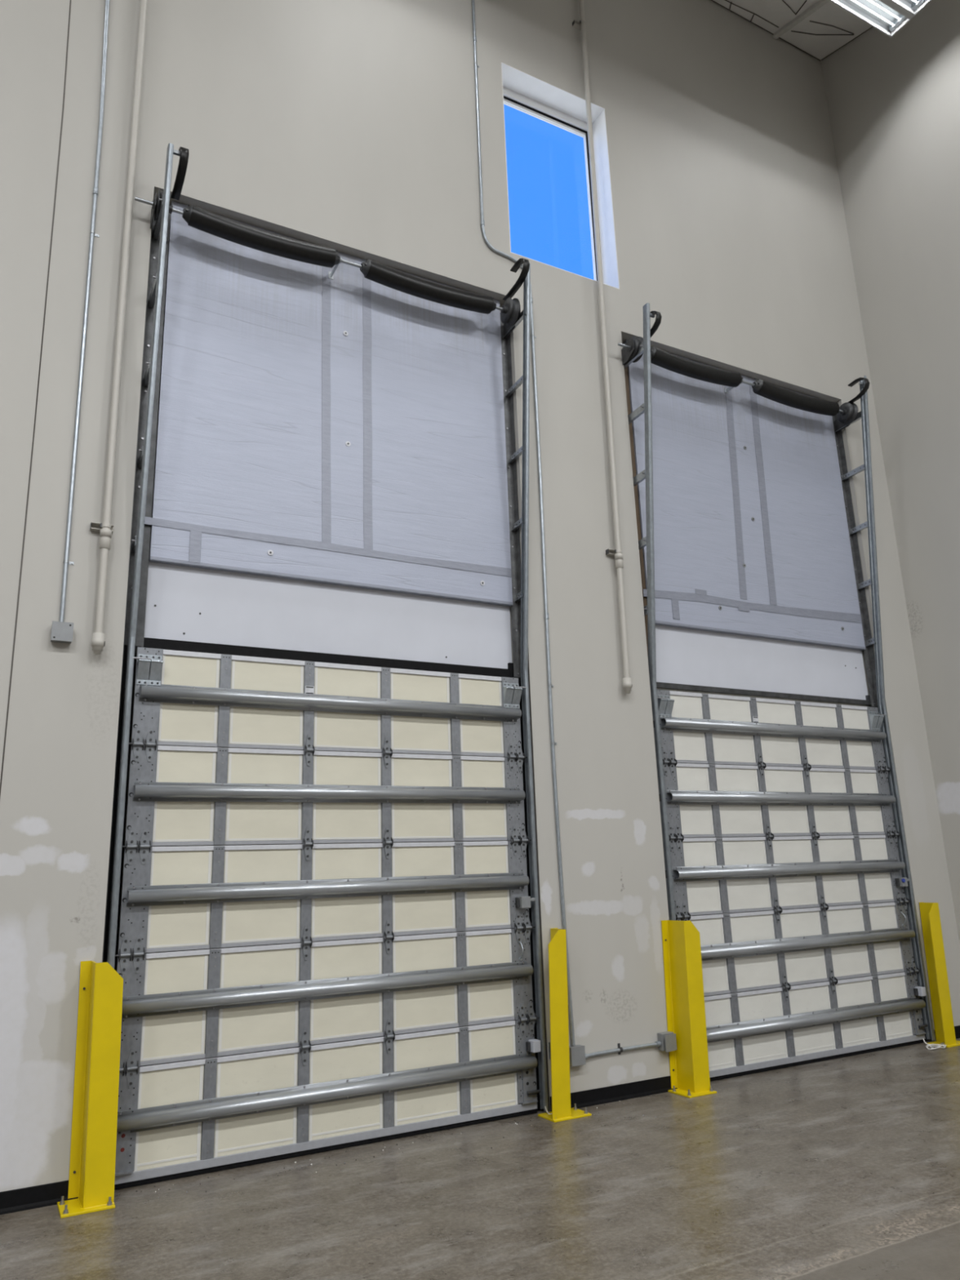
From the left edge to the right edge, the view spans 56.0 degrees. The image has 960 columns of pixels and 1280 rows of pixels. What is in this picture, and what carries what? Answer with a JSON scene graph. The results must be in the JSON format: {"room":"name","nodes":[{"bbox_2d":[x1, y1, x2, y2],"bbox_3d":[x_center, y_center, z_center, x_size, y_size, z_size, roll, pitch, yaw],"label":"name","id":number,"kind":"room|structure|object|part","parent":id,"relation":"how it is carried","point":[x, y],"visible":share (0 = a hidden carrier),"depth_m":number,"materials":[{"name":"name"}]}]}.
{"room":"distribution center","nodes":[
{"label":"distribution center","id":0,"kind":"room"},
{"bbox_2d":[0,0,959,1191],"bbox_3d":[-2.755,-2.568,6.198,16.660,11.470,0.360,6,-16,-28],"label":"wall","id":1,"kind":"structure","parent":0,"point":[347,126],"depth_m":7.15,"materials":[{"name":"painted concrete"}]},
{"bbox_2d":[0,0,71,795],"bbox_3d":[-2.849,-2.498,5.915,0.090,11.000,0.006,6,-16,-28],"label":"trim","id":2,"kind":"structure","parent":1,"relation":"attached to","point":[70,0],"depth_m":5.64,"materials":[{"name":"grey metal"}]},
{"bbox_2d":[0,1180,78,1214],"bbox_3d":[-5.951,2.534,2.777,8.758,0.102,0.016,6,-16,-28],"label":"baseboard","id":3,"kind":"structure","parent":1,"relation":"attached to","point":[47,1194],"depth_m":4.70,"materials":[{"name":"black rubber"}]},
{"bbox_2d":[50,621,73,643],"bbox_3d":[-2.498,-0.044,5.394,0.117,0.116,0.064,6,-16,-28],"label":"junction box","id":4,"kind":"object","parent":1,"relation":"attached to","point":[61,632],"visible":1,"depth_m":5.37,"materials":[{"name":"grey metal"}]},
{"bbox_2d":[58,0,109,622],"bbox_3d":[-2.671,-3.856,6.364,0.156,7.760,0.040,6,-16,-28],"label":"conduit","id":5,"kind":"object","parent":1,"relation":"attached to","point":[95,189],"visible":0.99,"depth_m":5.91,"materials":[{"name":"metal"}]},
{"bbox_2d":[89,0,147,654],"bbox_3d":[-2.468,-3.758,6.416,0.146,7.936,0.098,6,-16,-28],"label":"pipe","id":6,"kind":"object","parent":1,"relation":"attached to","point":[98,642],"visible":1,"depth_m":5.91,"materials":[{"name":"metal"}]},
{"bbox_2d":[102,142,189,970],"bbox_3d":[-2.071,-0.204,5.550,0.159,6.507,0.494,6,-16,-28],"label":"door track","id":7,"kind":"object","parent":1,"relation":"attached to","point":[137,583],"visible":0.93,"depth_m":5.81,"materials":[{"name":"metal"}]},
{"bbox_2d":[114,647,541,1189],"bbox_3d":[-0.870,1.642,5.915,2.862,3.046,0.139,6,-16,-28],"label":"door","id":8,"kind":"structure","parent":1,"relation":"in","point":[237,1055],"depth_m":5.81,"materials":[{"name":"beige metal"}]},
{"bbox_3d":[-0.841,3.078,5.578,2.772,0.045,0.064,6,-16,-28],"label":"rail","id":9,"kind":"part","parent":8,"relation":"part of","materials":[{"name":"grey metal"}]},
{"bbox_3d":[-0.847,2.550,5.699,2.472,0.028,0.020,6,-16,-28],"label":"rail","id":10,"kind":"part","parent":8,"relation":"part of","materials":[{"name":"grey metal"}]},
{"bbox_3d":[-0.849,2.521,5.709,2.472,0.023,0.016,6,-16,-28],"label":"rail","id":11,"kind":"part","parent":8,"relation":"part of","materials":[{"name":"grey metal"}]},
{"bbox_3d":[-0.869,1.930,5.860,2.472,0.023,0.016,6,-16,-28],"label":"rail","id":12,"kind":"part","parent":8,"relation":"part of","materials":[{"name":"grey metal"}]},
{"bbox_3d":[-0.867,1.959,5.851,2.472,0.028,0.020,6,-16,-28],"label":"rail","id":13,"kind":"part","parent":8,"relation":"part of","materials":[{"name":"grey metal"}]},
{"bbox_3d":[-0.887,1.369,6.003,2.472,0.028,0.020,6,-16,-28],"label":"rail","id":14,"kind":"part","parent":8,"relation":"part of","materials":[{"name":"grey metal"}]},
{"bbox_3d":[-0.889,1.340,6.012,2.472,0.023,0.016,6,-16,-28],"label":"rail","id":15,"kind":"part","parent":8,"relation":"part of","materials":[{"name":"grey metal"}]},
{"bbox_3d":[-0.909,0.749,6.164,2.472,0.023,0.016,6,-16,-28],"label":"rail","id":16,"kind":"part","parent":8,"relation":"part of","materials":[{"name":"grey metal"}]},
{"bbox_3d":[-0.907,0.778,6.155,2.472,0.028,0.020,6,-16,-28],"label":"rail","id":17,"kind":"part","parent":8,"relation":"part of","materials":[{"name":"grey metal"}]},
{"bbox_3d":[-0.927,0.188,6.306,2.472,0.032,0.020,6,-16,-28],"label":"rail","id":18,"kind":"part","parent":8,"relation":"part of","materials":[{"name":"grey metal"}]},
{"bbox_3d":[0.296,2.197,6.392,0.024,0.144,0.044,6,-16,-28],"label":"lift handle","id":19,"kind":"part","parent":8,"relation":"part of","materials":[{"name":"metal"}]},
{"bbox_2d":[134,189,520,338],"bbox_3d":[-1.046,-2.877,6.949,3.060,0.229,0.334,6,-16,-28],"label":"shaft","id":20,"kind":"object","parent":1,"relation":"attached to","point":[200,219],"visible":0.99,"depth_m":6.78,"materials":[{"name":"metal"}]},
{"bbox_3d":[-2.287,-2.978,6.314,0.030,0.180,0.280,6,-16,-28],"label":"bearing plate","id":21,"kind":"part","parent":20,"relation":"part of","materials":[{"name":"metal"}]},
{"bbox_3d":[0.272,-2.715,7.674,0.030,0.180,0.280,6,-16,-28],"label":"bearing plate","id":22,"kind":"part","parent":20,"relation":"part of","materials":[{"name":"metal"}]},
{"bbox_2d":[144,200,512,606],"bbox_3d":[-1.019,-1.730,6.846,2.786,2.755,0.052,6,-16,-28],"label":"panel","id":23,"kind":"object","parent":1,"relation":"attached to","point":[348,429],"visible":0.95,"depth_m":6.72,"materials":[{"name":"fabric"}]},
{"bbox_2d":[267,550,273,555],"bbox_3d":[-1.454,-0.607,6.266,0.040,0.040,0.008,6,-16,-28],"label":"washer","id":24,"kind":"object","parent":23,"relation":"in","point":[269,552],"depth_m":6.26,"materials":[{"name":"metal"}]},
{"bbox_2d":[345,441,351,446],"bbox_3d":[-0.988,-1.472,6.766,0.040,0.040,0.008,6,-16,-28],"label":"washer","id":25,"kind":"object","parent":23,"relation":"in","point":[347,443],"depth_m":6.76,"materials":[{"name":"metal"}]},
{"bbox_2d":[143,533,514,677],"bbox_3d":[-0.991,-0.209,6.466,2.818,0.780,0.032,6,-16,-28],"label":"header board","id":26,"kind":"object","parent":1,"relation":"attached to","point":[188,609],"visible":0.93,"depth_m":6.37,"materials":[{"name":"white metal"}]},
{"bbox_2d":[471,0,574,1045],"bbox_3d":[0.279,-2.236,7.569,0.521,10.490,0.040,6,-16,-28],"label":"conduit","id":27,"kind":"object","parent":1,"relation":"attached to","point":[550,686],"visible":0.87,"depth_m":7.28,"materials":[{"name":"metal"}]},
{"bbox_2d":[499,257,550,1111],"bbox_3d":[0.397,0.044,6.845,0.130,6.507,0.524,6,-16,-28],"label":"door track","id":28,"kind":"object","parent":1,"relation":"attached to","point":[519,609],"visible":0.84,"depth_m":7.09,"materials":[{"name":"metal"}]},
{"bbox_3d":[0.418,0.055,6.856,0.038,6.470,0.419,6,-16,-28],"label":"track rail","id":29,"kind":"part","parent":28,"relation":"part of","materials":[{"name":"metal"}]},
{"bbox_2d":[548,1041,551,1059],"bbox_3d":[0.517,2.859,6.285,0.070,0.110,0.053,6,-16,-28],"label":"sensor","id":30,"kind":"object","parent":1,"relation":"attached to","point":[549,1051],"visible":0.34,"depth_m":6.28,"materials":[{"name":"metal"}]},
{"bbox_2d":[502,86,603,280],"bbox_3d":[0.629,-4.277,8.659,1.185,2.060,0.080,6,-16,-28],"label":"window","id":31,"kind":"structure","parent":1,"relation":"in","point":[512,99],"depth_m":8.91,"materials":[{"name":"white paint"}]},
{"bbox_2d":[501,62,619,288],"bbox_3d":[0.701,-4.312,8.532,1.185,2.060,0.221,6,-16,-28],"label":"trim","id":32,"kind":"structure","parent":1,"relation":"attached to","point":[513,79],"depth_m":8.78,"materials":[{"name":"white paint"}]},
{"bbox_2d":[568,1044,586,1066],"bbox_3d":[0.674,2.923,6.351,0.117,0.124,0.064,6,-16,-28],"label":"junction box","id":33,"kind":"object","parent":1,"relation":"attached to","point":[577,1052],"visible":0.78,"depth_m":6.33,"materials":[{"name":"grey metal"}]},
{"bbox_2d":[572,0,632,693],"bbox_3d":[1.075,-3.400,8.302,0.187,7.926,0.098,6,-16,-28],"label":"pipe","id":34,"kind":"object","parent":1,"relation":"attached to","point":[617,553],"visible":1,"depth_m":8.02,"materials":[{"name":"metal"}]},
{"bbox_2d":[550,1075,677,1111],"bbox_3d":[1.002,3.247,6.474,1.173,0.102,0.016,6,-16,-28],"label":"baseboard","id":35,"kind":"structure","parent":1,"relation":"attached to","point":[592,1097],"depth_m":6.47,"materials":[{"name":"black rubber"}]},
{"bbox_2d":[585,1040,661,1059],"bbox_3d":[1.028,2.969,6.547,0.696,0.075,0.046,6,-16,-28],"label":"conduit","id":36,"kind":"object","parent":1,"relation":"attached to","point":[658,1043],"visible":1,"depth_m":6.55,"materials":[{"name":"metal"}]},
{"bbox_2d":[623,302,675,920],"bbox_3d":[1.542,0.179,7.467,0.159,6.480,0.494,6,-16,-28],"label":"door track","id":37,"kind":"object","parent":1,"relation":"attached to","point":[645,346],"visible":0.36,"depth_m":7.77,"materials":[{"name":"metal"}]},
{"bbox_3d":[1.517,0.168,7.440,0.038,6.470,0.419,6,-16,-28],"label":"track rail","id":38,"kind":"part","parent":37,"relation":"part of","materials":[{"name":"metal"}]},
{"bbox_2d":[657,1031,676,1052],"bbox_3d":[1.401,2.992,6.725,0.128,0.123,0.088,6,-16,-28],"label":"junction box","id":39,"kind":"object","parent":1,"relation":"attached to","point":[668,1039],"visible":1,"depth_m":6.70,"materials":[{"name":"grey metal"}]},
{"bbox_3d":[1.417,2.991,6.700,0.128,0.113,0.004,10,-19,-39],"label":"plate","id":40,"kind":"part","parent":39,"relation":"part of","materials":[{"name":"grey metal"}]},
{"bbox_2d":[617,336,857,432],"bbox_3d":[2.565,-2.507,8.869,3.060,0.229,0.334,6,-16,-28],"label":"shaft","id":41,"kind":"object","parent":1,"relation":"attached to","point":[846,413],"visible":0.99,"depth_m":8.71,"materials":[{"name":"metal"}]},
{"bbox_3d":[1.324,-2.607,8.234,0.030,0.180,0.280,6,-16,-28],"label":"bearing plate","id":42,"kind":"part","parent":41,"relation":"part of","materials":[{"name":"metal"}]},
{"bbox_3d":[3.883,-2.345,9.594,0.030,0.180,0.280,6,-16,-28],"label":"bearing plate","id":43,"kind":"part","parent":41,"relation":"part of","materials":[{"name":"metal"}]},
{"bbox_2d":[623,339,866,650],"bbox_3d":[2.593,-1.359,8.767,2.785,2.755,0.052,6,-16,-28],"label":"panel","id":44,"kind":"object","parent":1,"relation":"attached to","point":[752,538],"visible":0.91,"depth_m":8.69,"materials":[{"name":"grey fabric"}]},
{"bbox_2d":[655,624,871,705],"bbox_3d":[2.621,0.151,8.389,2.818,0.760,0.032,6,-16,-28],"label":"header board","id":45,"kind":"object","parent":1,"relation":"attached to","point":[686,659],"visible":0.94,"depth_m":8.33,"materials":[{"name":"metal"}]},
{"bbox_2d":[657,689,928,1080],"bbox_3d":[2.743,2.012,7.833,2.862,3.046,0.142,6,-16,-28],"label":"door","id":46,"kind":"structure","parent":1,"relation":"in","point":[784,987],"depth_m":7.79,"materials":[{"name":"cream painted steel"},{"name":"galvanised steel"},{"name":"black rubber"}]},
{"bbox_3d":[2.684,0.558,8.227,2.472,0.032,0.020,6,-16,-28],"label":"rail","id":47,"kind":"part","parent":46,"relation":"part of","materials":[{"name":"grey metal"}]},
{"bbox_3d":[2.702,1.119,8.084,2.472,0.023,0.016,6,-16,-28],"label":"rail","id":48,"kind":"part","parent":46,"relation":"part of","materials":[{"name":"grey metal"}]},
{"bbox_3d":[2.704,1.149,8.075,2.472,0.028,0.020,6,-16,-28],"label":"rail","id":49,"kind":"part","parent":46,"relation":"part of","materials":[{"name":"grey metal"}]},
{"bbox_3d":[2.723,1.710,7.932,2.472,0.023,0.016,6,-16,-28],"label":"rail","id":50,"kind":"part","parent":46,"relation":"part of","materials":[{"name":"grey metal"}]},
{"bbox_3d":[2.725,1.739,7.923,2.472,0.028,0.020,6,-16,-28],"label":"rail","id":51,"kind":"part","parent":46,"relation":"part of","materials":[{"name":"grey metal"}]},
{"bbox_3d":[2.743,2.300,7.781,2.472,0.023,0.016,6,-16,-28],"label":"rail","id":52,"kind":"part","parent":46,"relation":"part of","materials":[{"name":"grey metal"}]},
{"bbox_3d":[2.745,2.329,7.771,2.472,0.028,0.020,6,-16,-28],"label":"rail","id":53,"kind":"part","parent":46,"relation":"part of","materials":[{"name":"grey metal"}]},
{"bbox_3d":[2.763,2.891,7.629,2.472,0.023,0.016,6,-16,-28],"label":"rail","id":54,"kind":"part","parent":46,"relation":"part of","materials":[{"name":"grey metal"}]},
{"bbox_3d":[2.765,2.920,7.620,2.472,0.028,0.020,6,-16,-28],"label":"rail","id":55,"kind":"part","parent":46,"relation":"part of","materials":[{"name":"grey metal"}]},
{"bbox_3d":[2.771,3.448,7.498,2.772,0.045,0.064,6,-16,-28],"label":"rail","id":56,"kind":"part","parent":46,"relation":"part of","materials":[{"name":"grey metal"}]},
{"bbox_3d":[3.907,2.567,8.312,0.024,0.144,0.044,6,-16,-28],"label":"lift handle","id":57,"kind":"part","parent":46,"relation":"part of","materials":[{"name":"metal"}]},
{"bbox_2d":[831,375,934,1040],"bbox_3d":[4.009,0.427,8.762,0.130,6.480,0.524,6,-16,-28],"label":"door track","id":58,"kind":"object","parent":1,"relation":"attached to","point":[874,664],"visible":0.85,"depth_m":9.06,"materials":[{"name":"metal"}]},
{"bbox_2d":[933,1025,959,1041],"bbox_3d":[4.343,3.589,8.250,0.550,0.102,0.016,6,-16,-28],"label":"baseboard","id":59,"kind":"structure","parent":1,"relation":"attached to","point":[957,1028],"depth_m":8.26,"materials":[{"name":"black rubber"}]},
{"bbox_2d":[0,1038,959,1279],"bbox_3d":[3.078,0.220,-5.630,16.960,0.200,24.660,6,-16,-28],"label":"floor","id":60,"kind":"structure","parent":0,"point":[846,1167],"depth_m":4.57,"materials":[{"name":"concrete"}]},
{"bbox_2d":[57,960,123,1217],"bbox_3d":[-2.074,2.365,4.852,0.257,1.205,0.252,6,-16,-28],"label":"guard","id":61,"kind":"object","parent":60,"relation":"on","point":[91,1178],"visible":1,"depth_m":4.83,"materials":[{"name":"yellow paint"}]},
{"bbox_3d":[-2.051,2.941,4.697,0.257,0.012,0.237,6,-16,-28],"label":"plate","id":62,"kind":"part","parent":61,"relation":"part of","materials":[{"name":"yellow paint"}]},
{"bbox_2d":[537,928,591,1122],"bbox_3d":[0.549,2.638,6.263,0.300,1.205,0.222,6,-16,-28],"label":"guard","id":63,"kind":"object","parent":60,"relation":"on","point":[562,1110],"visible":1,"depth_m":6.15,"materials":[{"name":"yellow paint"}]},
{"bbox_3d":[0.573,3.214,6.109,0.300,0.012,0.207,6,-16,-28],"label":"plate","id":64,"kind":"part","parent":63,"relation":"part of","materials":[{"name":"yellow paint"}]},
{"bbox_2d":[661,920,716,1097],"bbox_3d":[1.539,2.736,6.773,0.275,1.205,0.252,6,-16,-28],"label":"guard","id":65,"kind":"object","parent":60,"relation":"on","point":[689,1068],"visible":1,"depth_m":6.76,"materials":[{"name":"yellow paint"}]},
{"bbox_3d":[1.556,3.311,6.615,0.260,0.012,0.237,6,-16,-28],"label":"plate","id":66,"kind":"part","parent":65,"relation":"part of","materials":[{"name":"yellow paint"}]},
{"bbox_2d":[922,1038,946,1049],"bbox_3d":[3.992,3.532,7.888,0.195,0.052,0.262,-6,-15,17],"label":"string","id":67,"kind":"object","parent":60,"relation":"on","point":[942,1043],"visible":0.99,"depth_m":7.88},
{"bbox_2d":[919,902,959,1047],"bbox_3d":[4.133,3.006,8.168,0.300,1.205,0.222,6,-16,-28],"label":"guard","id":68,"kind":"object","parent":60,"relation":"on","point":[942,1011],"visible":0.98,"depth_m":8.12,"materials":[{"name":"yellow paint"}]},
{"bbox_3d":[4.156,3.581,8.014,0.300,0.012,0.207,6,-16,-28],"label":"plate","id":69,"kind":"part","parent":68,"relation":"part of","materials":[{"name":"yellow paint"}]},
{"bbox_2d":[710,0,873,61],"bbox_3d":[2.719,-10.697,-2.851,16.360,0.458,24.000,6,-16,-28],"label":"ceiling","id":70,"kind":"structure","parent":0,"point":[830,28],"depth_m":10.50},
{"bbox_2d":[772,0,829,39],"bbox_3d":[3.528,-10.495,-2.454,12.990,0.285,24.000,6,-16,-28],"label":"ceiling beam","id":71,"kind":"structure","parent":70,"relation":"attached to","point":[819,4],"depth_m":10.41,"materials":[{"name":"metal"}]},
{"bbox_2d":[829,0,931,37],"bbox_3d":[3.911,-6.940,9.144,1.220,0.960,0.516,6,-16,-28],"label":"ceiling light","id":72,"kind":"object","parent":70,"relation":"hanging from","point":[887,16],"visible":1,"depth_m":9.29,"materials":[{"name":"white metal"}]},
{"bbox_2d":[821,0,959,943],"bbox_3d":[10.229,-4.540,-0.346,0.300,11.170,24.000,6,-16,-28],"label":"wall","id":73,"kind":"structure","parent":0,"point":[893,102],"depth_m":9.62,"materials":[{"name":"paint"}]}
]}

